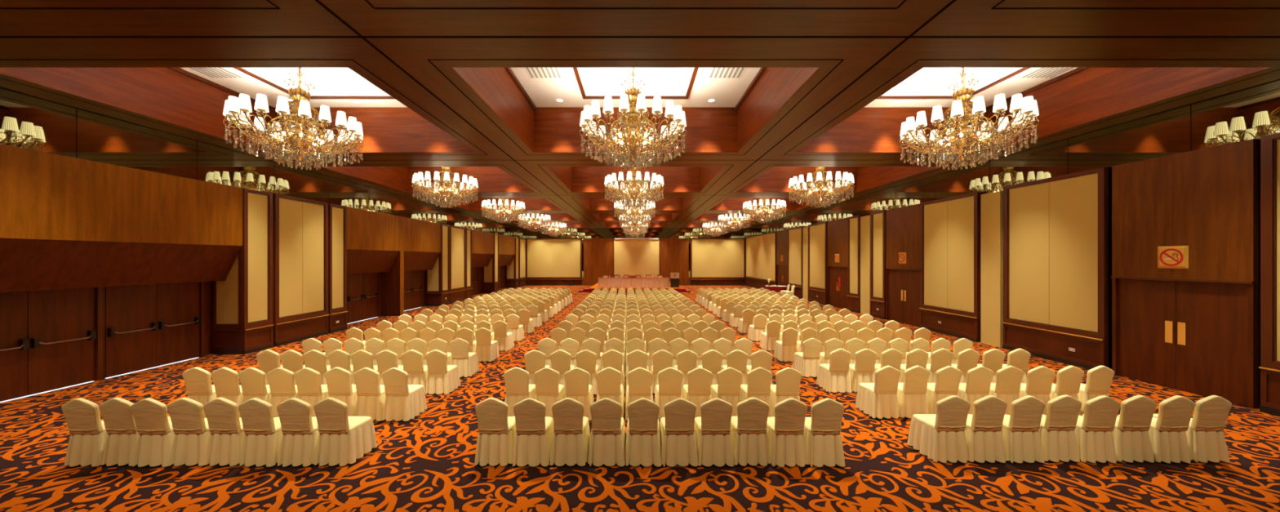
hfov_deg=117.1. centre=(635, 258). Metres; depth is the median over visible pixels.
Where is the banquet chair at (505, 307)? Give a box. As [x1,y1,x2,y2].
[502,304,512,318]
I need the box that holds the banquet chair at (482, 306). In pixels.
[476,304,490,318]
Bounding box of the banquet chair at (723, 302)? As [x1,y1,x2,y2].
[716,297,729,317]
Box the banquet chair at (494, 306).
[488,304,502,318]
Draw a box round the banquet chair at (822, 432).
[804,397,844,466]
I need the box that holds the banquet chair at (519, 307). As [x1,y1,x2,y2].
[514,304,525,315]
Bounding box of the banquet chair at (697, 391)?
[681,367,712,417]
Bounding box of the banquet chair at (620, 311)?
[613,308,626,325]
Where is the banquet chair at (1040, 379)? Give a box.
[1018,365,1055,415]
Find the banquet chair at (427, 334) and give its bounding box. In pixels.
[419,327,435,351]
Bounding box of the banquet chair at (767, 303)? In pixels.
[761,301,771,313]
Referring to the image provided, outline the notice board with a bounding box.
[838,276,840,287]
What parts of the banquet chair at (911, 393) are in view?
seat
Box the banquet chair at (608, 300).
[604,297,614,310]
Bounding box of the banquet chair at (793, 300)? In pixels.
[786,297,796,309]
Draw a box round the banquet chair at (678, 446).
[659,397,697,466]
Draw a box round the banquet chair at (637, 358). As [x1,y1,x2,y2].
[625,349,648,393]
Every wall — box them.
[0,88,526,401]
[520,227,746,285]
[745,80,1279,416]
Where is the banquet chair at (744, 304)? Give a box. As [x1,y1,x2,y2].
[737,301,747,310]
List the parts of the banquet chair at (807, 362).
seat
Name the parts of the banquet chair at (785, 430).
seat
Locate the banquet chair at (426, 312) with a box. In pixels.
[421,308,432,323]
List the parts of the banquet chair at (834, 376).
seat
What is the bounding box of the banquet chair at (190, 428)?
[166,397,210,466]
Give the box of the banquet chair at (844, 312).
[838,308,850,320]
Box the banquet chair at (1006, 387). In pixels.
[988,365,1023,415]
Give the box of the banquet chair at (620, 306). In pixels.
[614,304,626,320]
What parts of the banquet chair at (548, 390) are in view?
seat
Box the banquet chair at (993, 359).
[977,348,1005,382]
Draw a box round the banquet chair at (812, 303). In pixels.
[807,301,819,313]
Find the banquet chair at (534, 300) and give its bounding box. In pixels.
[529,297,539,304]
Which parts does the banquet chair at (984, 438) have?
seat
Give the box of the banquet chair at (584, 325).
[575,320,590,340]
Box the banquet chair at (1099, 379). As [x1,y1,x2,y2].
[1077,365,1114,415]
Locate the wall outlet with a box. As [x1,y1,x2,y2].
[1068,347,1075,351]
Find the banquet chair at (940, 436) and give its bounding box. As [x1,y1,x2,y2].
[906,395,970,462]
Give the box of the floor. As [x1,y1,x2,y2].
[0,284,1279,511]
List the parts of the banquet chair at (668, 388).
seat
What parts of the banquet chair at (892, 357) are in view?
seat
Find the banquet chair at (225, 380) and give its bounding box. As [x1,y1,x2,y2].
[211,366,243,417]
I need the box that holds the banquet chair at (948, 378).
[925,365,962,413]
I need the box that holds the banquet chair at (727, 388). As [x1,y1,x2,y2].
[710,367,742,416]
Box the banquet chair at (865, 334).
[857,327,874,348]
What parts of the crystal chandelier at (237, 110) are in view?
lamp shade, lamp shade, lamp shade, lamp shade, arm, arm, arm, lamp shade, arm, arm, lamp shade, arm, lamp shade, arm, stem, lamp shade, arm, arm, lamp shade, arm, arm, lamp shade, arm, arm, arm, lamp shade, arm, lamp shade, lamp shade, lamp shade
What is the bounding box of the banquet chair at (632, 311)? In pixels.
[626,308,638,327]
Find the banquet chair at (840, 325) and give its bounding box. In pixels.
[834,320,848,339]
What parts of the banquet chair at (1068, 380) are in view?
seat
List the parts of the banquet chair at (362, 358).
seat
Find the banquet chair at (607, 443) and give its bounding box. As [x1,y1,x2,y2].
[587,397,626,466]
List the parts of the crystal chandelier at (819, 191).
lamp shade, lamp shade, arm, lamp shade, arm, lamp shade, arm, lamp shade, arm, lamp shade, stem, lamp shade, arm, arm, lamp shade, arm, lamp shade, lamp shade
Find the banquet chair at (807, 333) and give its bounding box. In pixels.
[796,327,817,351]
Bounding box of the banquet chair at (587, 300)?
[582,297,591,306]
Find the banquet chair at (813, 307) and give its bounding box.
[808,304,820,315]
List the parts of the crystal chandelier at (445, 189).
lamp shade, lamp shade, arm, lamp shade, arm, arm, lamp shade, arm, stem, lamp shade, arm, lamp shade, arm, arm, lamp shade, lamp shade, lamp shade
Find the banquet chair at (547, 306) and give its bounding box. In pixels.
[541,297,553,317]
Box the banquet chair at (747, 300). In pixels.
[742,297,751,306]
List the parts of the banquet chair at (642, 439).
seat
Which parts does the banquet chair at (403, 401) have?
seat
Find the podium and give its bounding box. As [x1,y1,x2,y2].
[670,272,679,287]
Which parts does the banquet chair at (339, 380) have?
seat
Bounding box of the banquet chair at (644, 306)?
[639,304,649,322]
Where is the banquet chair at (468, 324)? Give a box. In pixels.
[459,320,475,340]
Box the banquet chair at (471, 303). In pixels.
[464,301,476,313]
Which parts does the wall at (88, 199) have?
overdoor panel, upholstered panel, chair rail, baseboard, panel frame, panel frame, upholstered panel, baseboard, panel frame, baseboard, upholstered panel, chair rail, panel frame, upholstered panel, baseboard, overdoor panel, upholstered panel, panel frame, baseboard, upholstered panel, panel frame, upholstered panel, panel frame, baseboard, upholstered panel, panel frame, overdoor panel, upholstered panel, panel frame, upholstered panel, panel frame, overdoor panel, upholstered panel, panel frame, upholstered panel, panel frame, panel frame, upholstered panel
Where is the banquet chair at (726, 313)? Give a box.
[722,301,736,321]
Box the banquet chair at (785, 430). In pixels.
[766,397,807,466]
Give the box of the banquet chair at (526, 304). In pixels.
[523,301,533,309]
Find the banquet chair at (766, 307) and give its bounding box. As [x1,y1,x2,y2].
[759,304,769,318]
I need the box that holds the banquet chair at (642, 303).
[638,301,648,315]
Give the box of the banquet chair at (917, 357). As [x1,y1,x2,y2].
[899,348,928,382]
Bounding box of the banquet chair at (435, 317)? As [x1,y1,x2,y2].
[429,313,444,328]
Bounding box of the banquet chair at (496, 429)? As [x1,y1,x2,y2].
[474,397,515,466]
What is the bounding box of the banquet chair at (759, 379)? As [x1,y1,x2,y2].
[740,367,773,417]
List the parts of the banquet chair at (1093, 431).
seat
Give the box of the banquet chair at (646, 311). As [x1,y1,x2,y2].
[640,308,652,326]
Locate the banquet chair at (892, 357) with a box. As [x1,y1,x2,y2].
[874,348,902,382]
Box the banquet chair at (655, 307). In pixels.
[651,304,662,316]
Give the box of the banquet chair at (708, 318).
[702,314,715,328]
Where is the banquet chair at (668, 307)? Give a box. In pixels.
[664,304,675,315]
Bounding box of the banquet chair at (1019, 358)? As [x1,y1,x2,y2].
[1002,348,1031,383]
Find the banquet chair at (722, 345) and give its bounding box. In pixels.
[713,337,731,365]
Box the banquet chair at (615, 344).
[604,337,625,376]
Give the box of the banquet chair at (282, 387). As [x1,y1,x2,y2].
[266,367,298,417]
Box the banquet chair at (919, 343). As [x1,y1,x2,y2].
[905,337,929,364]
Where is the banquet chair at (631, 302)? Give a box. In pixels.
[626,301,636,320]
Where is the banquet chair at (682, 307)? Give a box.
[676,304,687,315]
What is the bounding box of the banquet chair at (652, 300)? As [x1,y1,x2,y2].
[648,297,657,310]
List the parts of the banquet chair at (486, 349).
seat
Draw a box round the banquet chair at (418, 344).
[407,337,428,364]
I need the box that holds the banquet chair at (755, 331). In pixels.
[747,313,766,341]
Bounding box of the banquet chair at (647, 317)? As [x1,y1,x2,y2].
[640,313,654,338]
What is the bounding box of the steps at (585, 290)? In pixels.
[578,288,589,292]
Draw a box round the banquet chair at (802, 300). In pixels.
[795,297,808,309]
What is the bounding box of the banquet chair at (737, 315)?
[728,304,744,327]
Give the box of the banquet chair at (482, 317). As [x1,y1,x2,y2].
[475,313,492,331]
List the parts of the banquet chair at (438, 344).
seat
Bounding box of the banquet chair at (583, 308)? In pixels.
[576,304,586,315]
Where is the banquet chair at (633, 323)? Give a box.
[625,320,642,347]
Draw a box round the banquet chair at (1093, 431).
[1074,395,1120,462]
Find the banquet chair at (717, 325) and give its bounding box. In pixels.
[710,320,724,339]
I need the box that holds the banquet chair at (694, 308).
[689,304,700,314]
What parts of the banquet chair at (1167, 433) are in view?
seat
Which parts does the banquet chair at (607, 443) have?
seat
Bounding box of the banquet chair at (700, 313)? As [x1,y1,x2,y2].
[695,308,706,320]
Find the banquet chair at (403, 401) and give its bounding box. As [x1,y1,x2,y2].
[382,367,426,421]
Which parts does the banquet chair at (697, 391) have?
seat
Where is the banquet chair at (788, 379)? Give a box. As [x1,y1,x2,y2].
[769,367,801,417]
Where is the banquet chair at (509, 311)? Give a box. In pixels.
[504,308,515,323]
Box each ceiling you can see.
[0,0,1279,227]
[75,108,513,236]
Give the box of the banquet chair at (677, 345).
[669,337,688,367]
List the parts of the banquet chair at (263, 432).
seat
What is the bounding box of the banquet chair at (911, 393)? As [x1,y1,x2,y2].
[897,365,929,417]
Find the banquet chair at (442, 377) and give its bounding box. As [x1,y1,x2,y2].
[425,349,460,394]
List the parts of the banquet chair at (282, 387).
seat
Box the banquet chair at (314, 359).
[302,349,330,384]
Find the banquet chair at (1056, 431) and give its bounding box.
[1038,394,1081,462]
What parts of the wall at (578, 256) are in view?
upholstered panel, panel frame, baseboard, upholstered panel, panel frame, baseboard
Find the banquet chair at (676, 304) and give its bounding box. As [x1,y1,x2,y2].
[673,301,683,310]
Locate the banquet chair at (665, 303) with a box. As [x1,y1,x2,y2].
[662,301,671,311]
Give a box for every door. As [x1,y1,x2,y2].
[0,287,102,402]
[105,281,204,378]
[346,272,379,324]
[404,270,422,311]
[471,266,478,295]
[498,266,502,288]
[776,264,786,285]
[827,266,847,308]
[885,268,919,327]
[1111,278,1259,408]
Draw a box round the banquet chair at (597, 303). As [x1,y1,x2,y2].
[591,301,601,314]
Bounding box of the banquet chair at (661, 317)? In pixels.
[657,313,669,330]
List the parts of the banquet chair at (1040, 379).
seat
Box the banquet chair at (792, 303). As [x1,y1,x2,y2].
[782,301,795,313]
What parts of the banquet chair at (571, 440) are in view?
seat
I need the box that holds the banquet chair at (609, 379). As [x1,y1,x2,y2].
[595,366,625,417]
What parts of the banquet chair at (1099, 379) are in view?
seat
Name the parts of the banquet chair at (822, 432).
seat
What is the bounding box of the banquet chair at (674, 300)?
[670,297,679,305]
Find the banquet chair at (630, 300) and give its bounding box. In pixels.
[626,297,636,311]
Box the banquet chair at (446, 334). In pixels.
[438,327,454,352]
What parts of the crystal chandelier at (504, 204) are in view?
lamp shade, lamp shade, stem, lamp shade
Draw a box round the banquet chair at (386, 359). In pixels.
[375,349,403,384]
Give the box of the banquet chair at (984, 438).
[964,395,1007,462]
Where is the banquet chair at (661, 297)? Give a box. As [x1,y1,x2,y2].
[657,295,666,302]
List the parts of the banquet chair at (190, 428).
seat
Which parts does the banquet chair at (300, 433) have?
seat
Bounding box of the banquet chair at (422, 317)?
[413,313,427,328]
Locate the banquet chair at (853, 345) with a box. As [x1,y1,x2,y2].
[845,337,865,364]
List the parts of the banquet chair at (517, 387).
seat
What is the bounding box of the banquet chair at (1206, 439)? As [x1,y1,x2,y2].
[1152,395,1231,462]
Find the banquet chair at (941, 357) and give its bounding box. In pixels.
[925,348,953,382]
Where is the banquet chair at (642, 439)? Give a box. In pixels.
[624,397,662,466]
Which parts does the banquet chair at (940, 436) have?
seat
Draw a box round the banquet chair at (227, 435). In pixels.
[203,397,244,466]
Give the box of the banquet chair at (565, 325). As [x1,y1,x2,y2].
[558,320,572,338]
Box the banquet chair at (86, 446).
[61,397,107,466]
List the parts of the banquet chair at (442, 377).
seat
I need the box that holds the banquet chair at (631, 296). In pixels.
[626,295,635,306]
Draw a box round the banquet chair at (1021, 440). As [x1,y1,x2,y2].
[1000,395,1045,462]
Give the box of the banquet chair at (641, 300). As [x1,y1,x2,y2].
[637,297,647,311]
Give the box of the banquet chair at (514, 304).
[511,301,521,310]
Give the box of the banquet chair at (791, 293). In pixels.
[784,284,795,297]
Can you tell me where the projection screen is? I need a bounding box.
[613,238,658,277]
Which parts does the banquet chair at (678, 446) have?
seat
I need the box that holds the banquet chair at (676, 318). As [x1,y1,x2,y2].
[671,314,684,329]
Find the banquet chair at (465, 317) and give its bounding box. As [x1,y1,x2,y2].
[459,314,476,332]
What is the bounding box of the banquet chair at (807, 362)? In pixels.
[792,337,822,377]
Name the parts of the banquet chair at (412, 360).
seat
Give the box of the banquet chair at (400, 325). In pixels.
[393,320,408,339]
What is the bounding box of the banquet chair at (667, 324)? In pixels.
[659,320,674,340]
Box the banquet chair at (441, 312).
[435,308,446,324]
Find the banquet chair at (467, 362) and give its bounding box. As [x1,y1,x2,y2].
[449,337,479,377]
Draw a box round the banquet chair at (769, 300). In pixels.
[764,297,774,310]
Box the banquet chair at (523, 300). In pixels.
[519,297,528,305]
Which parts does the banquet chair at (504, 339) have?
seat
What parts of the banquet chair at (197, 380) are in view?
seat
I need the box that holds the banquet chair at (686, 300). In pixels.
[681,297,690,305]
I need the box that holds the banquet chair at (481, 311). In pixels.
[476,308,491,324]
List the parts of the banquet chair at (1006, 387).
seat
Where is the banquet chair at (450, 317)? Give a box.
[444,313,460,329]
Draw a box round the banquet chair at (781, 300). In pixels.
[776,297,785,309]
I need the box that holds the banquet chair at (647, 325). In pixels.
[642,320,657,342]
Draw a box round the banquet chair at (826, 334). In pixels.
[819,327,835,352]
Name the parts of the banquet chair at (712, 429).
seat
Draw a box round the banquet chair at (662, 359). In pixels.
[650,349,673,394]
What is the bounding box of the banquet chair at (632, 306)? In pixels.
[626,304,637,325]
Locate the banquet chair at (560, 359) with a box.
[550,349,575,392]
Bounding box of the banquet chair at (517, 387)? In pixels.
[503,366,536,416]
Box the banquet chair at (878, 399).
[854,365,900,418]
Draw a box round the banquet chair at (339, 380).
[324,366,357,416]
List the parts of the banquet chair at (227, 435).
seat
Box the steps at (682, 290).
[680,288,689,292]
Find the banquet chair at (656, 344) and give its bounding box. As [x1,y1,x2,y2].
[647,337,666,371]
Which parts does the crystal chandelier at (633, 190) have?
lamp shade, lamp shade, arm, arm, lamp shade, lamp shade, stem, lamp shade, arm, lamp shade, arm, lamp shade, lamp shade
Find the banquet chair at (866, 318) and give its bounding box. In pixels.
[859,313,873,328]
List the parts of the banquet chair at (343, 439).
seat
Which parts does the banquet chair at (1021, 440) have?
seat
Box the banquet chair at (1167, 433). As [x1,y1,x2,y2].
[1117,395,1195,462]
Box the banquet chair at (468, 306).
[463,304,476,318]
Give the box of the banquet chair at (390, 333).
[382,327,399,350]
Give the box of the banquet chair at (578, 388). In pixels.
[564,367,594,420]
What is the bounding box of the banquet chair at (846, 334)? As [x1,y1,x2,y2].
[838,327,855,350]
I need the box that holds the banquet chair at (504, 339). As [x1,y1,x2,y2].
[493,320,514,351]
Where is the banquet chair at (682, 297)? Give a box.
[678,295,686,302]
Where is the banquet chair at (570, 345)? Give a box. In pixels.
[560,337,578,367]
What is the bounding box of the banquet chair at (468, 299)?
[464,297,475,309]
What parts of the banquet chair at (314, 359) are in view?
seat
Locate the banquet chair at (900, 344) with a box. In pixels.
[888,337,908,364]
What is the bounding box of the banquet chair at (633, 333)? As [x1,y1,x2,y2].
[625,327,642,356]
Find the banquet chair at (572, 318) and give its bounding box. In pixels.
[565,313,577,328]
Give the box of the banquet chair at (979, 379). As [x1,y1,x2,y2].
[957,365,993,414]
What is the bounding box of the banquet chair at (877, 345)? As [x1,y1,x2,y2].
[866,337,886,364]
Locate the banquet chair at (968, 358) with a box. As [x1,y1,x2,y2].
[951,348,979,382]
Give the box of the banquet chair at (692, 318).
[687,314,699,328]
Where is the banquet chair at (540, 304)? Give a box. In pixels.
[534,301,548,321]
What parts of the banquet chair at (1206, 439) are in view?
seat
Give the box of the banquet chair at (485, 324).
[475,320,493,340]
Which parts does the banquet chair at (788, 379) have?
seat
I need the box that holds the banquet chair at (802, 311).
[795,308,808,324]
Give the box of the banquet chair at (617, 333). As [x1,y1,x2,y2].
[608,327,626,357]
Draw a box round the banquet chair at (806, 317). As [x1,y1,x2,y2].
[796,313,812,332]
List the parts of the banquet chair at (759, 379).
seat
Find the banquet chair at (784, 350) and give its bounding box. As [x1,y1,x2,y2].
[773,327,798,361]
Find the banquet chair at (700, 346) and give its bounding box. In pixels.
[691,337,710,368]
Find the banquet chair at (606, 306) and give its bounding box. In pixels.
[601,304,613,319]
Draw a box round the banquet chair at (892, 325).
[884,320,899,340]
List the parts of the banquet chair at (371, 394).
seat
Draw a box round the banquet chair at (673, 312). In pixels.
[667,308,679,322]
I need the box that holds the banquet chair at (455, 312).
[448,308,460,324]
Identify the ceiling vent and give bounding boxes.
[188,67,247,78]
[523,67,564,78]
[706,67,747,78]
[1017,67,1075,78]
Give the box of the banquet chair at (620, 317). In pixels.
[612,313,626,338]
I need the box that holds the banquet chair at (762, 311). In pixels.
[753,308,768,324]
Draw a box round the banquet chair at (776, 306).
[768,304,782,316]
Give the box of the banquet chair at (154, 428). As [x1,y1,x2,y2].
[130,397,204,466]
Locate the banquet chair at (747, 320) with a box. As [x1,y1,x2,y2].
[737,308,754,333]
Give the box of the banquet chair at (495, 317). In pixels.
[490,313,507,332]
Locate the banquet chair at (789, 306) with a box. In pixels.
[781,304,795,318]
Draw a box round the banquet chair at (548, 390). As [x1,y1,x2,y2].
[533,367,565,418]
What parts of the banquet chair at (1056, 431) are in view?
seat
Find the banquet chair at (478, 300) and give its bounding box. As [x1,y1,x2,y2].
[475,297,484,309]
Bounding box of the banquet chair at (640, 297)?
[636,296,645,306]
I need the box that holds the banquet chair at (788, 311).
[781,308,795,324]
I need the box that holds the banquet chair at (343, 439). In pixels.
[313,397,377,466]
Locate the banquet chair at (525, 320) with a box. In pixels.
[518,308,534,333]
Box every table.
[598,277,669,287]
[765,285,786,293]
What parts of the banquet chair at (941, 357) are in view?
seat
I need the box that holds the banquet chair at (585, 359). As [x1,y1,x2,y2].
[575,349,599,394]
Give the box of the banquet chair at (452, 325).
[443,320,457,339]
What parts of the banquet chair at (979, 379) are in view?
seat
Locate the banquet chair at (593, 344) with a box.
[582,337,603,370]
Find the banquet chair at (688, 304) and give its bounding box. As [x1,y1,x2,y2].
[684,301,694,309]
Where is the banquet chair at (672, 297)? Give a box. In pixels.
[668,295,676,302]
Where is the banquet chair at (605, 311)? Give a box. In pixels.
[599,308,612,324]
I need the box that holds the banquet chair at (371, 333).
[363,327,383,351]
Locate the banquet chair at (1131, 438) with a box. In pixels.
[1081,395,1156,462]
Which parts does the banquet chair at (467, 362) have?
seat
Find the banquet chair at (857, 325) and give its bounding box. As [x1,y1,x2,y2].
[850,320,865,337]
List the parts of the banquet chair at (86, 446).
seat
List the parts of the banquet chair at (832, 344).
seat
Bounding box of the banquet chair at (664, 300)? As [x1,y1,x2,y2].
[659,297,669,306]
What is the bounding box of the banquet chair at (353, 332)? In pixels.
[346,327,365,350]
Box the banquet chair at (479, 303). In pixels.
[476,301,488,313]
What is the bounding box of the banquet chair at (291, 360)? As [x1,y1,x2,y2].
[280,349,305,384]
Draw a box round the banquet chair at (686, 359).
[673,349,697,390]
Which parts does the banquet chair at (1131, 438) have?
seat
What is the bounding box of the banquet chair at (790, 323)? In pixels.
[779,320,797,340]
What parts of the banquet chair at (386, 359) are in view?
seat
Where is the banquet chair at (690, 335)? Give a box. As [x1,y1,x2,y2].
[682,327,698,351]
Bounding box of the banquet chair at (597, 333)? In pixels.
[589,327,606,352]
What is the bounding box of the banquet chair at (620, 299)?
[616,297,626,314]
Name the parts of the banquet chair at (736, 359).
seat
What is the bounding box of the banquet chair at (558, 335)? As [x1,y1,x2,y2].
[550,327,566,351]
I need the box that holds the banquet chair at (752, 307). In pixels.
[746,304,756,316]
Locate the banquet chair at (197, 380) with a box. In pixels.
[182,367,217,417]
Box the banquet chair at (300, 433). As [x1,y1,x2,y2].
[276,397,319,466]
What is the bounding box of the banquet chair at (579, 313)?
[571,308,582,321]
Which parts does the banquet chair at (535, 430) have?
seat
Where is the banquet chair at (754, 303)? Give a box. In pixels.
[750,301,759,310]
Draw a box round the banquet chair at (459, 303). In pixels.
[453,301,464,313]
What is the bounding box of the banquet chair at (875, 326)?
[867,320,882,338]
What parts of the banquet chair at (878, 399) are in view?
seat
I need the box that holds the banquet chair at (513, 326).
[506,313,524,341]
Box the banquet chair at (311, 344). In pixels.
[302,337,324,364]
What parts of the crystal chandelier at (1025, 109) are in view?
lamp shade, lamp shade, lamp shade, lamp shade, arm, arm, arm, arm, lamp shade, arm, lamp shade, arm, lamp shade, arm, stem, arm, lamp shade, lamp shade, arm, lamp shade, arm, arm, lamp shade, arm, arm, arm, lamp shade, lamp shade, lamp shade, lamp shade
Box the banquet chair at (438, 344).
[427,337,451,364]
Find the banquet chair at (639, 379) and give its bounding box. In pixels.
[624,367,653,420]
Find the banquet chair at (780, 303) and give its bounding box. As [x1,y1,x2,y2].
[773,301,783,313]
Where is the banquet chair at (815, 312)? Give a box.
[811,308,822,323]
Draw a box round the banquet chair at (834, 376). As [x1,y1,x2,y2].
[816,348,852,392]
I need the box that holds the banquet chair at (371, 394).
[353,367,385,421]
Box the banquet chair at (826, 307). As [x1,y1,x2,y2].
[822,304,833,315]
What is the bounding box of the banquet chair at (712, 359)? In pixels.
[697,349,723,385]
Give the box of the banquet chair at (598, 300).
[594,297,603,309]
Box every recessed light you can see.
[351,99,361,103]
[555,98,564,102]
[707,98,715,102]
[890,99,900,103]
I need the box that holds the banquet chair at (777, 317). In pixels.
[765,314,782,332]
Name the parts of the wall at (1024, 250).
upholstered panel, panel frame, overdoor panel, upholstered panel, panel frame, upholstered panel, baseboard, panel frame, overdoor panel, baseboard, upholstered panel, panel frame, upholstered panel, panel frame, baseboard, overdoor panel, upholstered panel, chair rail, panel frame, baseboard, baseboard, upholstered panel, chair rail, panel frame, overdoor panel, baseboard, panel frame, upholstered panel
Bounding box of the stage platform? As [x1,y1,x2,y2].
[588,281,679,293]
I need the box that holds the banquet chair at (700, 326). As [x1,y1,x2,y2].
[693,320,707,338]
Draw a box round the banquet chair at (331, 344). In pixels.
[322,337,342,364]
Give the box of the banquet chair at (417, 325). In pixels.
[410,320,425,338]
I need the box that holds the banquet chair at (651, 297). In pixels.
[647,296,656,306]
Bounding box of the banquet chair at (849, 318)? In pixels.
[844,313,857,328]
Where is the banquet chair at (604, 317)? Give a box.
[596,313,610,336]
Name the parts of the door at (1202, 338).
push plate, push plate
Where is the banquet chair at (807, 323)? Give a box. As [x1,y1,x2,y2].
[797,320,814,340]
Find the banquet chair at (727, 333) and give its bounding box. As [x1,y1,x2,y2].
[720,327,736,351]
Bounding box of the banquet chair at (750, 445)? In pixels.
[730,397,770,466]
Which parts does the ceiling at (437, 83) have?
coffer trim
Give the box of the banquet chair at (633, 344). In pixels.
[625,337,644,376]
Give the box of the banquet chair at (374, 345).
[364,337,384,364]
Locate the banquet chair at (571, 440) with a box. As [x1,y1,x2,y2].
[549,397,590,466]
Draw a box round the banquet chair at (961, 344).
[951,337,973,364]
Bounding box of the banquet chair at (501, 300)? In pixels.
[497,297,506,310]
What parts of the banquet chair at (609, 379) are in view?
seat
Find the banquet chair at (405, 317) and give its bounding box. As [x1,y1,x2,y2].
[398,313,411,328]
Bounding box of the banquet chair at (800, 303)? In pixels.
[795,301,807,313]
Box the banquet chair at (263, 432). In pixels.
[238,397,282,466]
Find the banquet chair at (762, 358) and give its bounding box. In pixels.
[746,349,773,384]
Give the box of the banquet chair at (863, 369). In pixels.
[848,348,876,392]
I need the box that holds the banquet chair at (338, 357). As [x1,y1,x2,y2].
[328,349,353,383]
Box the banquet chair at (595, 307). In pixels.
[588,304,599,316]
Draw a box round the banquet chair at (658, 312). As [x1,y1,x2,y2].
[653,308,665,323]
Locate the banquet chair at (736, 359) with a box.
[721,349,747,384]
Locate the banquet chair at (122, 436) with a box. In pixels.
[98,397,170,466]
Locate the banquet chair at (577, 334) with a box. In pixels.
[569,327,585,352]
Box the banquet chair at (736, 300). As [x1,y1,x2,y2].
[731,297,740,305]
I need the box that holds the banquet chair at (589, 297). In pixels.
[585,295,594,302]
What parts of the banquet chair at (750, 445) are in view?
seat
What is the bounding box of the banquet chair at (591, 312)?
[585,308,596,323]
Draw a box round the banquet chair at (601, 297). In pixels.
[595,296,604,305]
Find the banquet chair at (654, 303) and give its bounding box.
[650,301,660,311]
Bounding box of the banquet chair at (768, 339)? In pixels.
[759,320,781,351]
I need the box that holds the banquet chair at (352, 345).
[343,337,363,364]
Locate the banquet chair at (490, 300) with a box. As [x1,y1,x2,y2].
[486,297,495,309]
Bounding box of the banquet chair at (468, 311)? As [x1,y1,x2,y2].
[462,308,476,324]
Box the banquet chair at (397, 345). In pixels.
[386,337,405,364]
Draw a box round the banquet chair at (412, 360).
[400,349,427,393]
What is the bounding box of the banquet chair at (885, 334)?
[876,327,893,351]
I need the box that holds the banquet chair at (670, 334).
[663,327,679,351]
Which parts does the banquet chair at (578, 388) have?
seat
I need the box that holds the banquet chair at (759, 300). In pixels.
[753,297,763,306]
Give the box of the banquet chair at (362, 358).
[350,349,377,384]
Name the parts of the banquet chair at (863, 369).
seat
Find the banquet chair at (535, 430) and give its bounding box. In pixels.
[512,397,554,466]
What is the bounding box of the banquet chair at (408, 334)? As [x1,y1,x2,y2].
[400,327,417,351]
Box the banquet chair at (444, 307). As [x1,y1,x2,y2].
[438,304,448,315]
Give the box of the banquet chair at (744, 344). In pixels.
[734,337,752,365]
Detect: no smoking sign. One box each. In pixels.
[835,253,839,262]
[898,252,906,263]
[1157,245,1188,268]
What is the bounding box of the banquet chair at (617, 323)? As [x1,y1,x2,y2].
[609,320,626,346]
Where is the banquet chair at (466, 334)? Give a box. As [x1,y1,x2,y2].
[456,327,476,352]
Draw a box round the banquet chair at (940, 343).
[927,337,951,364]
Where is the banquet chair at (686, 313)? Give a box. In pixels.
[681,308,693,320]
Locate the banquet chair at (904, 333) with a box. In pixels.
[894,327,912,351]
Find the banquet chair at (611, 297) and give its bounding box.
[606,296,615,306]
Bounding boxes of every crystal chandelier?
[222,67,364,169]
[411,166,478,208]
[481,197,524,223]
[518,213,551,231]
[540,222,566,236]
[579,67,686,169]
[604,166,664,208]
[613,197,655,223]
[618,213,650,231]
[622,223,648,236]
[702,222,728,236]
[717,213,751,231]
[742,197,786,222]
[788,166,854,208]
[899,67,1039,169]
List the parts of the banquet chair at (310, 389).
seat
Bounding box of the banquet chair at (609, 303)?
[603,301,613,315]
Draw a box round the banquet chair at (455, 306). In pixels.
[450,304,462,315]
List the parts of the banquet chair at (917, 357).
seat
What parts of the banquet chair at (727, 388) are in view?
seat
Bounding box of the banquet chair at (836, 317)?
[829,313,842,329]
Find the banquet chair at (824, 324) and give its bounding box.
[816,320,831,340]
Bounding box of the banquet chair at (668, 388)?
[653,367,683,419]
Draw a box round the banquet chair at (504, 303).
[499,301,510,313]
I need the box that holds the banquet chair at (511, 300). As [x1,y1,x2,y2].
[508,297,517,306]
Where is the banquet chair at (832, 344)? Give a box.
[819,337,844,364]
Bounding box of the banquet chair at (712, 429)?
[693,397,733,466]
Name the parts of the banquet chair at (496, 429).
seat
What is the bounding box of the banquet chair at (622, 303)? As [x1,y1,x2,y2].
[615,301,626,319]
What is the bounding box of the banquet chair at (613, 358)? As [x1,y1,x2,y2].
[601,349,625,393]
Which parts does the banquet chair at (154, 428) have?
seat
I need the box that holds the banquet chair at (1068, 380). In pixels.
[1049,365,1084,415]
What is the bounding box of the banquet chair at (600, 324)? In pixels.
[592,320,608,341]
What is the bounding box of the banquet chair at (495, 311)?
[490,308,505,324]
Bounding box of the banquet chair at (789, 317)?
[781,313,796,332]
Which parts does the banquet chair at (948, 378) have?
seat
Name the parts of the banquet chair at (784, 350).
seat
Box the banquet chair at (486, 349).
[475,327,499,361]
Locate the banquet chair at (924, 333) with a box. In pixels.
[910,327,931,351]
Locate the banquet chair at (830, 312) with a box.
[824,308,836,321]
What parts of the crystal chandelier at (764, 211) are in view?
lamp shade, lamp shade, stem, lamp shade, lamp shade, lamp shade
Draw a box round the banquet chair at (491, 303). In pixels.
[488,301,497,313]
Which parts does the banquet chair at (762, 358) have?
seat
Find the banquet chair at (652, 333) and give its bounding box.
[644,327,661,353]
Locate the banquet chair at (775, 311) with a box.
[766,308,781,322]
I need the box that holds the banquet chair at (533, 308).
[527,304,542,327]
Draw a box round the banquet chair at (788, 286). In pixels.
[780,284,790,295]
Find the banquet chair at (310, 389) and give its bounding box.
[293,367,328,417]
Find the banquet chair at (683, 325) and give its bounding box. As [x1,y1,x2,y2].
[676,320,691,339]
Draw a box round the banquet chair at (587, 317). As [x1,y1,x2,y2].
[581,314,593,330]
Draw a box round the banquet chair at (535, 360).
[524,349,550,384]

